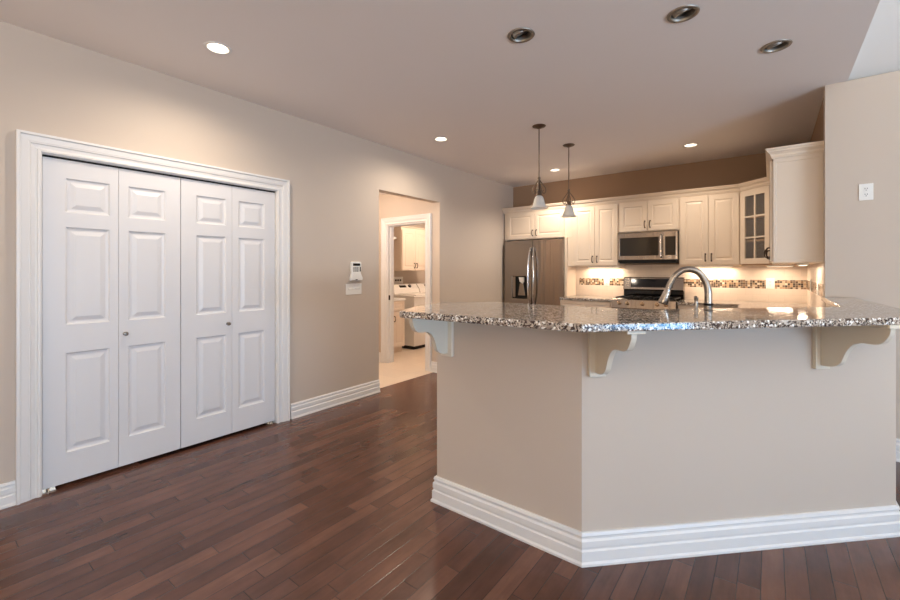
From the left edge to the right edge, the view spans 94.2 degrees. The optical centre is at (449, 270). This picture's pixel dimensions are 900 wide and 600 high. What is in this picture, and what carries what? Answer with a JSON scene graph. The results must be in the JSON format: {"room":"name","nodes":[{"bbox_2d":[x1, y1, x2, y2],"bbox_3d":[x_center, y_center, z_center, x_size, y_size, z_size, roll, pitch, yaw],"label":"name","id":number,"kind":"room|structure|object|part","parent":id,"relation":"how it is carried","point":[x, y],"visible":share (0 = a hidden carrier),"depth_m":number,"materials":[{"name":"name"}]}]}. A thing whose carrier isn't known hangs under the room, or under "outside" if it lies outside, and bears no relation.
{"room":"kitchen","nodes":[
{"label":"kitchen","id":0,"kind":"room"},
{"bbox_2d":[0,21,512,483],"bbox_3d":[-2.113,-0.037,3.102,0.120,2.795,11.350,0,0,37],"label":"wall","id":1,"kind":"structure","parent":0,"point":[51,86],"depth_m":3.89,"materials":[{"name":"beige paint"}]},
{"bbox_2d":[0,480,15,509],"bbox_3d":[-4.021,1.291,0.496,0.026,0.138,4.892,0,0,37],"label":"baseboard","id":2,"kind":"structure","parent":1,"relation":"attached to","point":[8,489],"depth_m":2.41,"materials":[{"name":"white wood"}]},
{"bbox_2d":[42,156,179,489],"bbox_3d":[-2.256,0.318,2.846,0.068,2.036,0.751,0,0,37],"label":"door","id":3,"kind":"structure","parent":1,"relation":"in","point":[111,235],"depth_m":2.80,"materials":[{"name":"white paint"}]},
{"bbox_2d":[16,129,289,504],"bbox_3d":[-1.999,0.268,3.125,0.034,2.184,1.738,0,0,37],"label":"door frame","id":4,"kind":"structure","parent":1,"relation":"attached to","point":[30,146],"depth_m":2.51,"materials":[{"name":"white wood"}]},
{"bbox_2d":[180,178,274,447],"bbox_3d":[-1.797,0.318,3.445,0.068,2.036,0.751,0,0,37],"label":"door","id":5,"kind":"structure","parent":1,"relation":"in","point":[227,233],"depth_m":3.40,"materials":[{"name":"white paint"}]},
{"bbox_2d":[290,379,379,418],"bbox_3d":[-1.125,1.291,4.270,0.026,0.138,1.095,0,0,37],"label":"baseboard","id":6,"kind":"structure","parent":1,"relation":"attached to","point":[315,404],"depth_m":4.20,"materials":[{"name":"white wood"}]},
{"bbox_2d":[346,283,361,294],"bbox_3d":[-1.018,0.189,4.417,0.016,0.115,0.200,0,0,37],"label":"switch plate","id":7,"kind":"object","parent":1,"relation":"attached to","point":[355,288],"visible":1,"depth_m":4.41,"materials":[{"name":"white plastic"}]},
{"bbox_2d":[349,261,362,280],"bbox_3d":[-0.994,0.000,4.431,0.038,0.200,0.160,0,0,37],"label":"alarm keypad","id":8,"kind":"object","parent":1,"relation":"attached to","point":[355,267],"visible":1,"depth_m":4.41,"materials":[{"name":"white plastic"}]},
{"bbox_2d":[379,194,432,360],"bbox_3d":[-1.028,0.110,6.335,2.095,2.500,0.120,0,0,37],"label":"wall","id":9,"kind":"structure","parent":0,"point":[390,205],"depth_m":6.07,"materials":[{"name":"beige paint"}]},
{"bbox_2d":[381,213,431,371],"bbox_3d":[-0.602,0.290,5.987,0.955,2.140,0.154,0,0,37],"label":"door frame","id":10,"kind":"structure","parent":9,"relation":"attached to","point":[427,218],"depth_m":6.18,"materials":[{"name":"white wood"}]},
{"bbox_2d":[430,361,436,372],"bbox_3d":[-0.202,1.291,5.609,0.140,0.138,0.026,0,0,37],"label":"baseboard","id":11,"kind":"structure","parent":9,"relation":"attached to","point":[433,364],"depth_m":5.62,"materials":[{"name":"white wood"}]},
{"bbox_2d":[394,224,424,283],"bbox_3d":[-0.127,0.110,7.509,2.095,2.500,2.840,0,0,37],"label":"wall","id":12,"kind":"structure","parent":0,"point":[409,277],"depth_m":8.24,"materials":[{"name":"beige paint"}]},
{"bbox_2d":[394,277,402,283],"bbox_3d":[-0.984,0.175,7.889,0.030,0.130,0.280,0,0,37],"label":"washer supply box","id":13,"kind":"object","parent":12,"relation":"attached to","point":[397,280],"visible":0.91,"depth_m":7.91,"materials":[{"name":"white plastic"}]},
{"bbox_2d":[394,226,424,270],"bbox_3d":[-0.791,-0.403,7.810,0.432,0.805,0.754,0,0,37],"label":"laundry cabinet","id":14,"kind":"object","parent":12,"relation":"attached to","point":[409,245],"visible":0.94,"depth_m":7.59,"materials":[{"name":"beige paint"}]},
{"bbox_3d":[-0.751,-0.376,7.578,0.019,0.728,0.346,0,0,38],"label":"door","id":15,"kind":"part","parent":14,"relation":"part of","materials":[{"name":"beige paint"}]},
{"bbox_3d":[-0.799,-0.793,7.817,0.406,0.024,0.754,0,0,38],"label":"crown","id":16,"kind":"part","parent":14,"relation":"part of","materials":[{"name":"beige paint"}]},
{"bbox_3d":[-0.538,-0.376,7.856,0.019,0.728,0.346,0,0,38],"label":"door","id":17,"kind":"part","parent":14,"relation":"part of","materials":[{"name":"beige paint"}]},
{"bbox_2d":[0,0,879,186],"bbox_3d":[-0.690,-1.435,1.696,4.090,0.001,10.850,0,0,37],"label":"ceiling","id":18,"kind":"structure","parent":0,"point":[618,81],"depth_m":2.93,"materials":[{"name":"paint"}]},
{"bbox_2d":[203,41,231,54],"bbox_3d":[-1.493,-1.476,2.690,0.164,0.097,0.164,0,0,37],"label":"recessed light","id":19,"kind":"object","parent":18,"relation":"in","point":[218,48],"visible":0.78,"depth_m":2.70,"materials":[{"name":"white plastic"}]},
{"bbox_2d":[434,137,447,141],"bbox_3d":[-0.098,-1.476,4.545,0.164,0.097,0.164,0,0,37],"label":"recessed light","id":20,"kind":"object","parent":18,"relation":"in","point":[439,139],"visible":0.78,"depth_m":4.58,"materials":[{"name":"white plastic"}]},
{"bbox_2d":[507,27,534,42],"bbox_3d":[0.432,-1.472,2.542,0.164,0.106,0.164,0,0,37],"label":"recessed light","id":21,"kind":"object","parent":18,"relation":"in","point":[523,34],"visible":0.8,"depth_m":2.55,"materials":[{"name":"silver metal"}]},
{"bbox_2d":[530,124,547,209],"bbox_3d":[0.882,-1.026,4.139,0.172,0.817,0.172,0,0,37],"label":"pendant light","id":22,"kind":"object","parent":18,"relation":"hanging from","point":[539,203],"visible":1,"depth_m":4.12,"materials":[{"name":"white glass"}]},
{"bbox_3d":[0.882,-1.095,4.139,0.010,0.640,0.011,0,0,38],"label":"rod","id":23,"kind":"part","parent":22,"relation":"part of","materials":[{"name":"grey metal"}]},
{"bbox_3d":[0.882,-0.681,4.139,0.172,0.127,0.172,0,0,38],"label":"lamp shade","id":24,"kind":"part","parent":22,"relation":"part of","materials":[{"name":"white glass"}]},
{"bbox_2d":[561,143,575,217],"bbox_3d":[1.352,-1.026,4.760,0.172,0.817,0.172,0,0,37],"label":"pendant light","id":25,"kind":"object","parent":18,"relation":"hanging from","point":[568,211],"visible":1,"depth_m":4.74,"materials":[{"name":"white glass"}]},
{"bbox_3d":[1.352,-1.095,4.760,0.010,0.640,0.011,0,0,38],"label":"rod","id":26,"kind":"part","parent":25,"relation":"part of","materials":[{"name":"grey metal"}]},
{"bbox_3d":[1.352,-0.681,4.760,0.172,0.127,0.172,0,0,38],"label":"lamp shade","id":27,"kind":"part","parent":25,"relation":"part of","materials":[{"name":"white glass"}]},
{"bbox_2d":[667,4,699,22],"bbox_3d":[1.299,-1.472,2.331,0.164,0.106,0.164,0,0,37],"label":"recessed light","id":28,"kind":"object","parent":18,"relation":"in","point":[684,13],"visible":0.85,"depth_m":2.34,"materials":[{"name":"silver metal"}]},
{"bbox_2d":[682,143,698,147],"bbox_3d":[2.742,-1.476,4.766,0.164,0.097,0.164,0,0,37],"label":"recessed light","id":29,"kind":"object","parent":18,"relation":"in","point":[689,144],"visible":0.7,"depth_m":4.79,"materials":[{"name":"white ceramic"}]},
{"bbox_2d":[760,39,792,52],"bbox_3d":[2.079,-1.472,2.665,0.164,0.106,0.164,0,0,37],"label":"recessed light","id":30,"kind":"object","parent":18,"relation":"in","point":[778,45],"visible":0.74,"depth_m":2.67,"materials":[{"name":"silver metal"}]},
{"bbox_2d":[0,347,899,599],"bbox_3d":[1.011,1.385,0.989,11.600,0.050,11.800,0,0,37],"label":"floor","id":31,"kind":"structure","parent":0,"point":[333,503],"depth_m":2.10,"materials":[{"name":"brown wood"}]},
{"bbox_2d":[394,298,404,352],"bbox_3d":[-1.222,0.910,7.010,0.722,0.900,0.675,0,0,37],"label":"base cabinet","id":32,"kind":"object","parent":31,"relation":"on","point":[399,303],"visible":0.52,"depth_m":6.97,"materials":[{"name":"beige paint"}]},
{"bbox_3d":[-0.858,0.583,6.963,0.019,0.155,0.272,0,0,38],"label":"drawer","id":33,"kind":"part","parent":32,"relation":"part of","materials":[{"name":"beige paint"}]},
{"bbox_3d":[-0.858,0.970,6.963,0.019,0.580,0.272,0,0,38],"label":"door","id":34,"kind":"part","parent":32,"relation":"part of","materials":[{"name":"beige paint"}]},
{"bbox_2d":[394,298,404,300],"bbox_3d":[-1.234,0.477,7.019,0.693,0.035,0.675,0,0,38],"label":"countertop","id":35,"kind":"structure","parent":32,"relation":"on","point":[395,299],"depth_m":6.99,"materials":[{"name":"beige stone"}]},
{"bbox_2d":[394,283,424,349],"bbox_3d":[-0.669,0.801,7.660,0.672,1.118,0.680,0,0,37],"label":"washing machine","id":36,"kind":"object","parent":31,"relation":"on","point":[413,297],"visible":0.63,"depth_m":7.32,"materials":[{"name":"white metal"}]},
{"bbox_3d":[-0.610,0.417,7.615,0.455,0.025,0.500,0,0,38],"label":"lid","id":37,"kind":"part","parent":36,"relation":"part of","materials":[{"name":"white metal"}]},
{"bbox_2d":[415,283,424,292],"bbox_3d":[-0.243,0.801,8.216,0.672,1.118,0.680,0,0,37],"label":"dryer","id":38,"kind":"object","parent":31,"relation":"on","point":[421,286],"visible":0.09,"depth_m":8.12,"materials":[{"name":"white metal"}]},
{"bbox_2d":[505,237,575,304],"bbox_3d":[1.553,0.429,6.762,1.118,1.861,0.880,0,0,37],"label":"refrigerator","id":39,"kind":"object","parent":31,"relation":"on","point":[534,269],"depth_m":6.43,"materials":[{"name":"silver metal"}]},
{"bbox_3d":[1.107,0.108,6.694,0.492,1.183,0.070,0,0,38],"label":"door","id":40,"kind":"part","parent":39,"relation":"part of","materials":[{"name":"silver metal"}]},
{"bbox_3d":[1.232,0.100,6.505,0.086,0.947,0.033,0,0,-37],"label":"handle","id":41,"kind":"part","parent":39,"relation":"part of","materials":[{"name":"silver metal"}]},
{"bbox_3d":[1.291,0.100,6.460,0.033,0.947,0.086,0,0,22],"label":"handle","id":42,"kind":"part","parent":39,"relation":"part of","materials":[{"name":"silver metal"}]},
{"bbox_3d":[1.506,0.108,6.388,0.501,1.183,0.070,0,0,38],"label":"door","id":43,"kind":"part","parent":39,"relation":"part of","materials":[{"name":"silver metal"}]},
{"bbox_3d":[1.863,0.429,6.340,0.112,1.861,0.369,0,0,37],"label":"refrigerator side panel","id":44,"kind":"part","parent":39,"relation":"part of","materials":[{"name":"white wood"}]},
{"bbox_2d":[560,300,610,307],"bbox_3d":[2.039,0.886,6.005,0.724,0.948,0.660,0,0,37],"label":"base cabinet","id":45,"kind":"object","parent":31,"relation":"on","point":[600,304],"visible":0.07,"depth_m":5.76,"materials":[{"name":"beige paint"}]},
{"bbox_3d":[1.726,0.507,5.885,0.348,0.166,0.019,0,0,38],"label":"drawer","id":46,"kind":"part","parent":45,"relation":"part of","materials":[{"name":"beige paint"}]},
{"bbox_2d":[559,295,615,301],"bbox_3d":[2.048,0.393,6.014,0.728,0.035,0.636,0,0,37],"label":"countertop","id":47,"kind":"structure","parent":45,"relation":"on","point":[574,297],"depth_m":5.92,"materials":[{"name":"stone"}]},
{"bbox_3d":[2.005,0.507,5.671,0.348,0.166,0.019,0,0,38],"label":"drawer","id":48,"kind":"part","parent":45,"relation":"part of","materials":[{"name":"beige paint"}]},
{"bbox_2d":[611,277,684,308],"bbox_3d":[2.609,0.708,5.513,0.756,1.245,0.748,0,0,37],"label":"range","id":49,"kind":"object","parent":31,"relation":"on","point":[639,292],"visible":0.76,"depth_m":5.56,"materials":[{"name":"silver metal"}]},
{"bbox_2d":[678,305,737,308],"bbox_3d":[3.192,0.886,5.120,0.629,0.948,0.660,0,0,37],"label":"base cabinet","id":50,"kind":"object","parent":31,"relation":"on","point":[679,306],"visible":0.02,"depth_m":4.99,"materials":[{"name":"beige paint"}]},
{"bbox_3d":[2.897,0.507,4.987,0.301,0.166,0.019,0,0,38],"label":"drawer","id":51,"kind":"part","parent":50,"relation":"part of","materials":[{"name":"beige paint"}]},
{"bbox_2d":[513,153,806,302],"bbox_3d":[2.797,-0.037,6.241,4.090,2.795,0.631,0,0,37],"label":"wall","id":52,"kind":"structure","parent":0,"point":[740,169],"depth_m":5.57,"materials":[{"name":"beige tile"}]},
{"bbox_2d":[505,208,572,240],"bbox_3d":[1.445,-0.736,6.651,1.154,0.468,0.382,0,0,37],"label":"upper cabinet","id":53,"kind":"object","parent":52,"relation":"attached to","point":[542,224],"visible":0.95,"depth_m":6.52,"materials":[{"name":"beige paint"}]},
{"bbox_3d":[1.136,-0.721,6.703,0.480,0.414,0.019,0,0,38],"label":"door","id":54,"kind":"part","parent":53,"relation":"part of","materials":[{"name":"beige paint"}]},
{"bbox_3d":[1.520,-0.721,6.408,0.480,0.414,0.019,0,0,38],"label":"door","id":55,"kind":"part","parent":53,"relation":"part of","materials":[{"name":"beige paint"}]},
{"bbox_2d":[573,203,624,265],"bbox_3d":[2.163,-0.520,6.101,0.654,0.900,0.382,0,0,37],"label":"upper cabinet","id":56,"kind":"object","parent":52,"relation":"attached to","point":[595,227],"visible":0.98,"depth_m":5.96,"materials":[{"name":"beige paint"}]},
{"bbox_3d":[1.948,-0.505,6.080,0.314,0.846,0.019,0,0,38],"label":"door","id":57,"kind":"part","parent":56,"relation":"part of","materials":[{"name":"beige paint"}]},
{"bbox_2d":[588,266,619,267],"bbox_3d":[2.258,-0.058,6.146,0.450,0.022,0.060,0,0,37],"label":"light","id":58,"kind":"object","parent":56,"relation":"attached to","point":[588,266],"visible":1,"depth_m":6.11,"materials":[{"name":"white plastic"}]},
{"bbox_3d":[2.200,-0.505,5.887,0.314,0.846,0.019,0,0,38],"label":"door","id":59,"kind":"part","parent":56,"relation":"part of","materials":[{"name":"beige paint"}]},
{"bbox_2d":[604,278,608,285],"bbox_3d":[2.325,0.160,6.200,0.078,0.118,0.009,0,0,37],"label":"wall outlet","id":60,"kind":"object","parent":52,"relation":"attached to","point":[606,280],"visible":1,"depth_m":6.20,"materials":[{"name":"white plastic"}]},
{"bbox_2d":[619,197,678,233],"bbox_3d":[2.717,-0.748,5.676,0.739,0.445,0.382,0,0,37],"label":"upper cabinet","id":61,"kind":"object","parent":52,"relation":"attached to","point":[657,215],"visible":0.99,"depth_m":5.54,"materials":[{"name":"beige paint"}]},
{"bbox_3d":[2.484,-0.733,5.669,0.356,0.391,0.019,0,0,38],"label":"door","id":62,"kind":"part","parent":61,"relation":"part of","materials":[{"name":"beige paint"}]},
{"bbox_2d":[618,231,678,263],"bbox_3d":[2.688,-0.308,5.639,0.732,0.409,0.453,0,0,37],"label":"microwave","id":63,"kind":"object","parent":61,"relation":"attached to","point":[662,246],"visible":0.98,"depth_m":5.49,"materials":[{"name":"silver metal"}]},
{"bbox_3d":[2.528,-0.330,5.567,0.565,0.363,0.030,0,0,38],"label":"door","id":64,"kind":"part","parent":63,"relation":"part of","materials":[{"name":"silver metal"}]},
{"bbox_3d":[2.711,-0.323,5.374,0.022,0.310,0.060,0,0,38],"label":"handle","id":65,"kind":"part","parent":63,"relation":"part of","materials":[{"name":"silver metal"}]},
{"bbox_3d":[2.819,-0.330,5.343,0.164,0.363,0.030,0,0,38],"label":"control panel","id":66,"kind":"part","parent":63,"relation":"part of","materials":[{"name":"silver metal"}]},
{"bbox_3d":[2.770,-0.733,5.449,0.356,0.391,0.019,0,0,38],"label":"door","id":67,"kind":"part","parent":61,"relation":"part of","materials":[{"name":"beige paint"}]},
{"bbox_2d":[679,191,740,265],"bbox_3d":[3.266,-0.520,5.254,0.644,0.900,0.382,0,0,37],"label":"upper cabinet","id":68,"kind":"object","parent":52,"relation":"attached to","point":[709,225],"visible":0.99,"depth_m":5.12,"materials":[{"name":"beige paint"}]},
{"bbox_3d":[3.052,-0.505,5.233,0.308,0.846,0.019,0,0,38],"label":"door","id":69,"kind":"part","parent":68,"relation":"part of","materials":[{"name":"beige paint"}]},
{"bbox_2d":[692,265,732,266],"bbox_3d":[3.329,-0.058,5.324,0.450,0.022,0.060,0,0,37],"label":"light","id":70,"kind":"object","parent":68,"relation":"attached to","point":[714,265],"visible":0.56,"depth_m":5.25,"materials":[{"name":"white plastic"}]},
{"bbox_3d":[3.300,-0.505,5.042,0.308,0.846,0.019,0,0,38],"label":"door","id":71,"kind":"part","parent":68,"relation":"part of","materials":[{"name":"beige paint"}]},
{"bbox_2d":[766,278,774,288],"bbox_3d":[3.852,0.150,5.028,0.085,0.125,0.009,0,0,37],"label":"wall outlet","id":72,"kind":"object","parent":52,"relation":"attached to","point":[770,282],"visible":1,"depth_m":5.02,"materials":[{"name":"white plastic"}]},
{"bbox_2d":[740,185,809,264],"bbox_3d":[3.695,-0.520,4.768,0.629,0.900,0.632,0,0,37],"label":"upper cabinet","id":73,"kind":"object","parent":52,"relation":"attached to","point":[755,202],"visible":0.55,"depth_m":4.90,"materials":[{"name":"beige wood"}]},
{"bbox_3d":[3.457,-0.505,4.739,0.019,0.846,0.387,0,0,-7],"label":"door","id":74,"kind":"part","parent":73,"relation":"part of","materials":[{"name":"beige paint"}]},
{"bbox_2d":[746,215,764,218],"bbox_3d":[3.661,-0.619,4.766,0.330,0.018,0.359,0,0,-7],"label":"shelf","id":75,"kind":"object","parent":73,"relation":"attached to","point":[758,217],"depth_m":4.81,"materials":[{"name":"white wood"}]},
{"bbox_2d":[746,239,764,241],"bbox_3d":[3.661,-0.349,4.766,0.330,0.018,0.359,0,0,-7],"label":"shelf","id":76,"kind":"object","parent":73,"relation":"attached to","point":[759,240],"depth_m":4.82,"materials":[{"name":"brown wood"}]},
{"bbox_2d":[766,265,793,266],"bbox_3d":[3.777,-0.058,4.791,0.060,0.022,0.300,0,0,-8],"label":"light","id":77,"kind":"object","parent":73,"relation":"attached to","point":[766,265],"visible":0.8,"depth_m":4.75,"materials":[{"name":"white plastic"}]},
{"bbox_2d":[437,322,895,531],"bbox_3d":[1.560,0.795,2.459,3.188,1.129,0.900,0,0,-13],"label":"wall","id":78,"kind":"structure","parent":0,"point":[683,426],"depth_m":2.06,"materials":[{"name":"beige paint"}]},
{"bbox_2d":[407,318,453,356],"bbox_3d":[-0.112,0.360,2.288,0.080,0.260,0.334,0,0,37],"label":"corbel","id":79,"kind":"object","parent":78,"relation":"attached to","point":[441,333],"visible":0.68,"depth_m":2.34,"materials":[{"name":"white paint"}]},
{"bbox_3d":[-0.017,0.368,2.413,0.080,0.244,0.022,0,0,38],"label":"plate","id":80,"kind":"part","parent":79,"relation":"part of","materials":[{"name":"white paint"}]},
{"bbox_2d":[588,331,645,376],"bbox_3d":[0.702,0.360,1.786,0.080,0.260,0.334,0,0,-7],"label":"corbel","id":81,"kind":"object","parent":78,"relation":"attached to","point":[602,346],"visible":0.77,"depth_m":1.84,"materials":[{"name":"white paint"}]},
{"bbox_3d":[0.682,0.368,1.941,0.080,0.244,0.022,0,0,-7],"label":"plate","id":82,"kind":"part","parent":81,"relation":"part of","materials":[{"name":"white paint"}]},
{"bbox_3d":[0.702,0.358,1.784,0.024,0.224,0.296,0,0,-7],"label":"bracket arm","id":83,"kind":"part","parent":81,"relation":"part of","materials":[{"name":"white paint"}]},
{"bbox_3d":[0.702,0.238,1.786,0.078,0.016,0.334,0,0,-7],"label":"cap plate","id":84,"kind":"part","parent":81,"relation":"part of","materials":[{"name":"white paint"}]},
{"bbox_2d":[400,297,899,332],"bbox_3d":[1.448,0.214,2.313,3.425,0.032,1.250,0,0,-12],"label":"countertop","id":85,"kind":"structure","parent":78,"relation":"on","point":[844,311],"depth_m":1.86,"materials":[{"name":"stone"}]},
{"bbox_2d":[431,475,899,567],"bbox_3d":[1.538,1.286,2.431,3.243,0.148,0.841,0,0,-10],"label":"baseboard","id":86,"kind":"structure","parent":78,"relation":"attached to","point":[584,549],"depth_m":2.05,"materials":[{"name":"white wood"}]},
{"bbox_2d":[812,325,899,368],"bbox_3d":[1.881,0.360,1.941,0.080,0.260,0.334,0,0,-7],"label":"corbel","id":87,"kind":"object","parent":78,"relation":"attached to","point":[832,346],"visible":0.73,"depth_m":1.99,"materials":[{"name":"white paint"}]},
{"bbox_3d":[1.861,0.368,2.096,0.080,0.244,0.022,0,0,-7],"label":"plate","id":88,"kind":"part","parent":87,"relation":"part of","materials":[{"name":"white paint"}]},
{"bbox_3d":[1.881,0.238,1.941,0.078,0.016,0.334,0,0,-7],"label":"cap plate","id":89,"kind":"part","parent":87,"relation":"part of","materials":[{"name":"white paint"}]},
{"bbox_2d":[807,100,822,306],"bbox_3d":[3.604,-0.037,4.041,0.131,2.795,1.900,0,0,37],"label":"wall","id":90,"kind":"structure","parent":0,"point":[814,271],"depth_m":3.89,"materials":[{"name":"beige tile"}]},
{"bbox_2d":[765,152,823,263],"bbox_3d":[3.021,-0.520,3.688,0.382,0.900,0.639,0,0,37],"label":"upper cabinet","id":91,"kind":"object","parent":90,"relation":"attached to","point":[796,182],"visible":0.97,"depth_m":3.42,"materials":[{"name":"beige paint"}]},
{"bbox_2d":[502,141,823,213],"bbox_3d":[2.434,-0.984,5.369,1.376,0.084,4.173,0,0,-28],"label":"crown molding","id":92,"kind":"structure","parent":91,"relation":"attached to","point":[812,147],"depth_m":5.12,"materials":[{"name":"beige paint"}]},
{"bbox_3d":[2.812,-0.505,3.658,0.019,0.846,0.304,0,0,38],"label":"door","id":93,"kind":"part","parent":91,"relation":"part of","materials":[{"name":"beige paint"}]},
{"bbox_2d":[797,263,808,265],"bbox_3d":[3.131,-0.058,3.711,0.060,0.022,0.450,0,0,37],"label":"light","id":94,"kind":"object","parent":91,"relation":"attached to","point":[798,264],"visible":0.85,"depth_m":3.55,"materials":[{"name":"white plastic"}]},
{"bbox_2d":[823,70,899,438],"bbox_3d":[5.232,-0.037,1.519,5.787,2.795,0.120,0,0,37],"label":"wall","id":95,"kind":"structure","parent":0,"point":[861,116],"depth_m":3.11,"materials":[{"name":"beige paint"}]},
{"bbox_2d":[859,183,872,200],"bbox_3d":[3.076,-0.585,3.091,0.078,0.122,0.009,0,0,37],"label":"wall outlet","id":96,"kind":"object","parent":95,"relation":"attached to","point":[865,190],"visible":1,"depth_m":3.09,"materials":[{"name":"white plastic"}]},
{"bbox_2d":[896,438,899,461],"bbox_3d":[5.214,1.280,1.440,5.480,0.160,0.026,0,0,37],"label":"baseboard","id":97,"kind":"structure","parent":95,"relation":"attached to","point":[897,439],"depth_m":2.98,"materials":[{"name":"white wood"}]},
{"bbox_2d":[848,0,899,80],"bbox_3d":[2.539,-2.337,-2.055,5.710,1.805,9.070,0,0,37],"label":"vault","id":98,"kind":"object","parent":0,"point":[879,53],"depth_m":2.90,"materials":[{"name":"white paint"}]},
{"bbox_3d":[0.424,0.886,2.671,0.519,0.948,0.655,0,0,37],"label":"base cabinet","id":99,"kind":"object","parent":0,"visible":0},
{"bbox_2d":[677,299,810,307],"bbox_3d":[2.066,0.393,3.692,1.903,0.035,4.299,0,0,37],"label":"countertop","id":100,"kind":"structure","parent":99,"relation":"on","point":[718,303],"depth_m":4.82,"materials":[{"name":"stone"}]},
{"bbox_2d":[658,266,712,308],"bbox_3d":[1.331,0.174,2.312,0.321,0.401,0.072,0,0,21],"label":"kitchen faucet","id":101,"kind":"object","parent":100,"relation":"on","point":[664,299],"visible":0.7,"depth_m":2.30,"materials":[{"name":"silver metal"}]},
{"bbox_2d":[694,296,698,308],"bbox_3d":[1.347,0.255,2.285,0.036,0.240,0.057,0,0,37],"label":"soap dispenser","id":102,"kind":"object","parent":100,"relation":"on","point":[696,298],"visible":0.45,"depth_m":2.27,"materials":[{"name":"silver metal"}]}
]}

